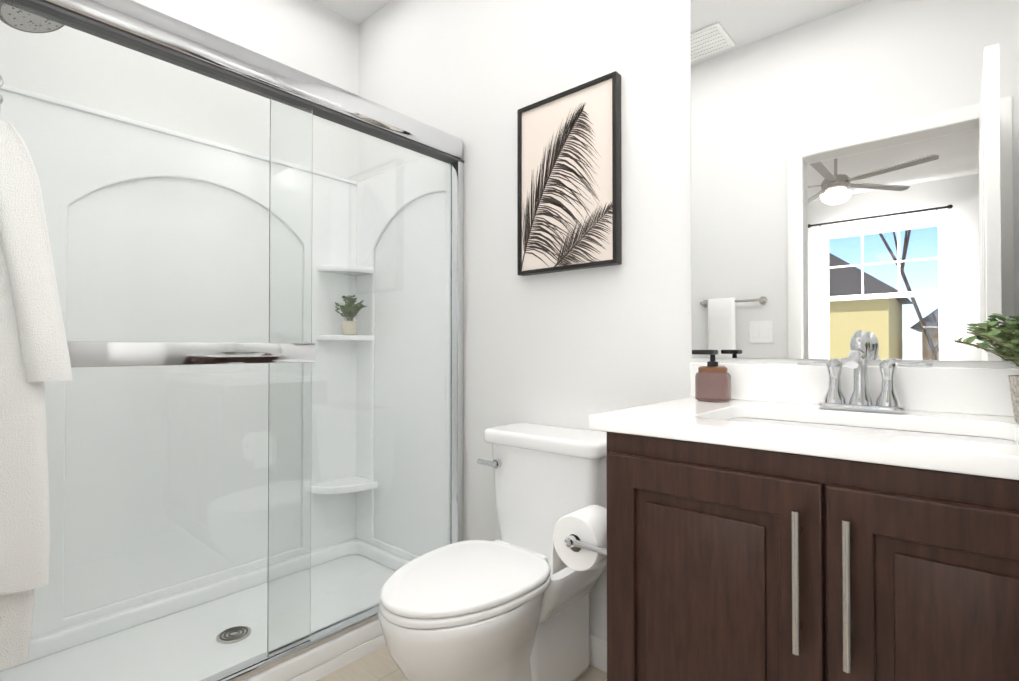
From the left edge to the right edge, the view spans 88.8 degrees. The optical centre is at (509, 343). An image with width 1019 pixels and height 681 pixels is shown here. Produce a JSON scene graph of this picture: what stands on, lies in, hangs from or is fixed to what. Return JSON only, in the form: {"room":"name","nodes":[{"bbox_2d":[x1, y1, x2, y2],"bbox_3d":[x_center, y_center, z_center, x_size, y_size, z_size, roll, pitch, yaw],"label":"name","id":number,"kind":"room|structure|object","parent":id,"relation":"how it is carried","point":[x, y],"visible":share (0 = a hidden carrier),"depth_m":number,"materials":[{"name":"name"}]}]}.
{"room":"bathroom","nodes":[
{"label":"bathroom","id":0,"kind":"room"},
{"bbox_2d":[132,0,358,94],"bbox_3d":[-1.330,-0.290,2.151,0.120,2.740,1.524,-1,-1,41],"label":"wall","id":1,"kind":"structure","parent":0,"point":[314,39],"depth_m":2.42,"materials":[{"name":"white paint"}]},
{"bbox_2d":[313,0,391,24],"bbox_3d":[-0.286,-1.720,1.257,2.887,0.100,1.764,-1,-1,41],"label":"ceiling","id":2,"kind":"structure","parent":0,"point":[358,12],"depth_m":2.56,"materials":[{"name":"white paint"}]},
{"bbox_2d":[316,645,606,680],"bbox_3d":[-0.286,1.120,1.228,2.887,0.100,1.764,-1,-1,41],"label":"floor","id":3,"kind":"structure","parent":0,"point":[379,664],"depth_m":1.71,"materials":[{"name":"tile"}]},
{"bbox_2d":[0,0,463,680],"bbox_3d":[-0.975,0.006,1.838,0.818,2.140,1.521,-1,-1,41],"label":"shower enclosure","id":4,"kind":"object","parent":3,"relation":"on","point":[254,416],"visible":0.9,"depth_m":1.48,"materials":[{"name":"clear glass"}]},
{"bbox_2d":[378,423,606,680],"bbox_3d":[-0.034,0.680,1.502,0.465,0.786,0.761,-1,-1,41],"label":"toilet","id":5,"kind":"object","parent":3,"relation":"on","point":[508,606],"visible":0.98,"depth_m":1.47,"materials":[{"name":"white ceramic"}]},
{"bbox_2d":[589,330,1018,680],"bbox_3d":[0.666,0.517,1.008,0.872,1.102,0.606,-1,-1,41],"label":"bathroom vanity","id":6,"kind":"object","parent":3,"relation":"on","point":[855,517],"visible":1,"depth_m":0.88,"materials":[{"name":"brown wood"}]},
{"bbox_2d":[552,505,606,574],"bbox_3d":[0.197,0.477,1.219,0.183,0.156,0.159,-1,-1,41],"label":"toilet paper holder","id":7,"kind":"object","parent":6,"relation":"attached to","point":[579,539],"visible":0.83,"depth_m":1.21,"materials":[{"name":"white paper"}]},
{"bbox_2d":[692,350,730,401],"bbox_3d":[0.546,0.085,1.397,0.090,0.137,0.090,-1,-1,41],"label":"soap dispenser","id":8,"kind":"object","parent":6,"relation":"on","point":[712,381],"visible":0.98,"depth_m":1.36,"materials":[{"name":"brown glass"}]},
{"bbox_2d":[954,313,1018,422],"bbox_3d":[0.991,0.037,0.941,0.284,0.224,0.280,-1,-1,41],"label":"potted plant","id":9,"kind":"object","parent":6,"relation":"on","point":[1006,338],"visible":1,"depth_m":0.98,"materials":[{"name":"plant"}]},
{"bbox_2d":[358,0,1018,640],"bbox_3d":[0.253,-0.293,1.862,2.887,2.740,0.120,-1,-1,41],"label":"wall","id":10,"kind":"structure","parent":0,"point":[574,348],"depth_m":1.87,"materials":[{"name":"white paint"}]},
{"bbox_2d":[517,71,621,275],"bbox_3d":[0.196,-0.562,1.807,0.411,0.615,0.038,-1,-1,41],"label":"picture frame","id":11,"kind":"object","parent":10,"relation":"attached to","point":[569,195],"visible":1,"depth_m":1.78,"materials":[{"name":"black"}]},
{"bbox_2d":[589,634,606,672],"bbox_3d":[0.169,1.026,1.833,0.935,0.100,0.012,-1,-1,41],"label":"baseboard","id":12,"kind":"structure","parent":10,"relation":"attached to","point":[598,652],"depth_m":1.71,"materials":[{"name":"white paint"}]},
{"bbox_2d":[690,0,1018,360],"bbox_3d":[0.865,-0.526,1.248,0.872,1.128,0.006,-1,-1,41],"label":"mirror","id":13,"kind":"object","parent":10,"relation":"attached to","point":[854,166],"visible":1,"depth_m":1.27,"materials":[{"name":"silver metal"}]},
{"bbox_3d":[-1.217,-0.303,0.963,1.852,2.740,0.120,-1,-1,41],"label":"wall","id":14,"kind":"structure","parent":0,"visible":0},
{"bbox_2d":[0,75,72,670],"bbox_3d":[-1.057,0.039,1.060,0.164,1.268,0.244,-1,-1,41],"label":"hanging towels","id":15,"kind":"object","parent":14,"relation":"hanging from","point":[34,354],"visible":1,"depth_m":1.06,"materials":[{"name":"white cotton terry cloth"}]}
]}

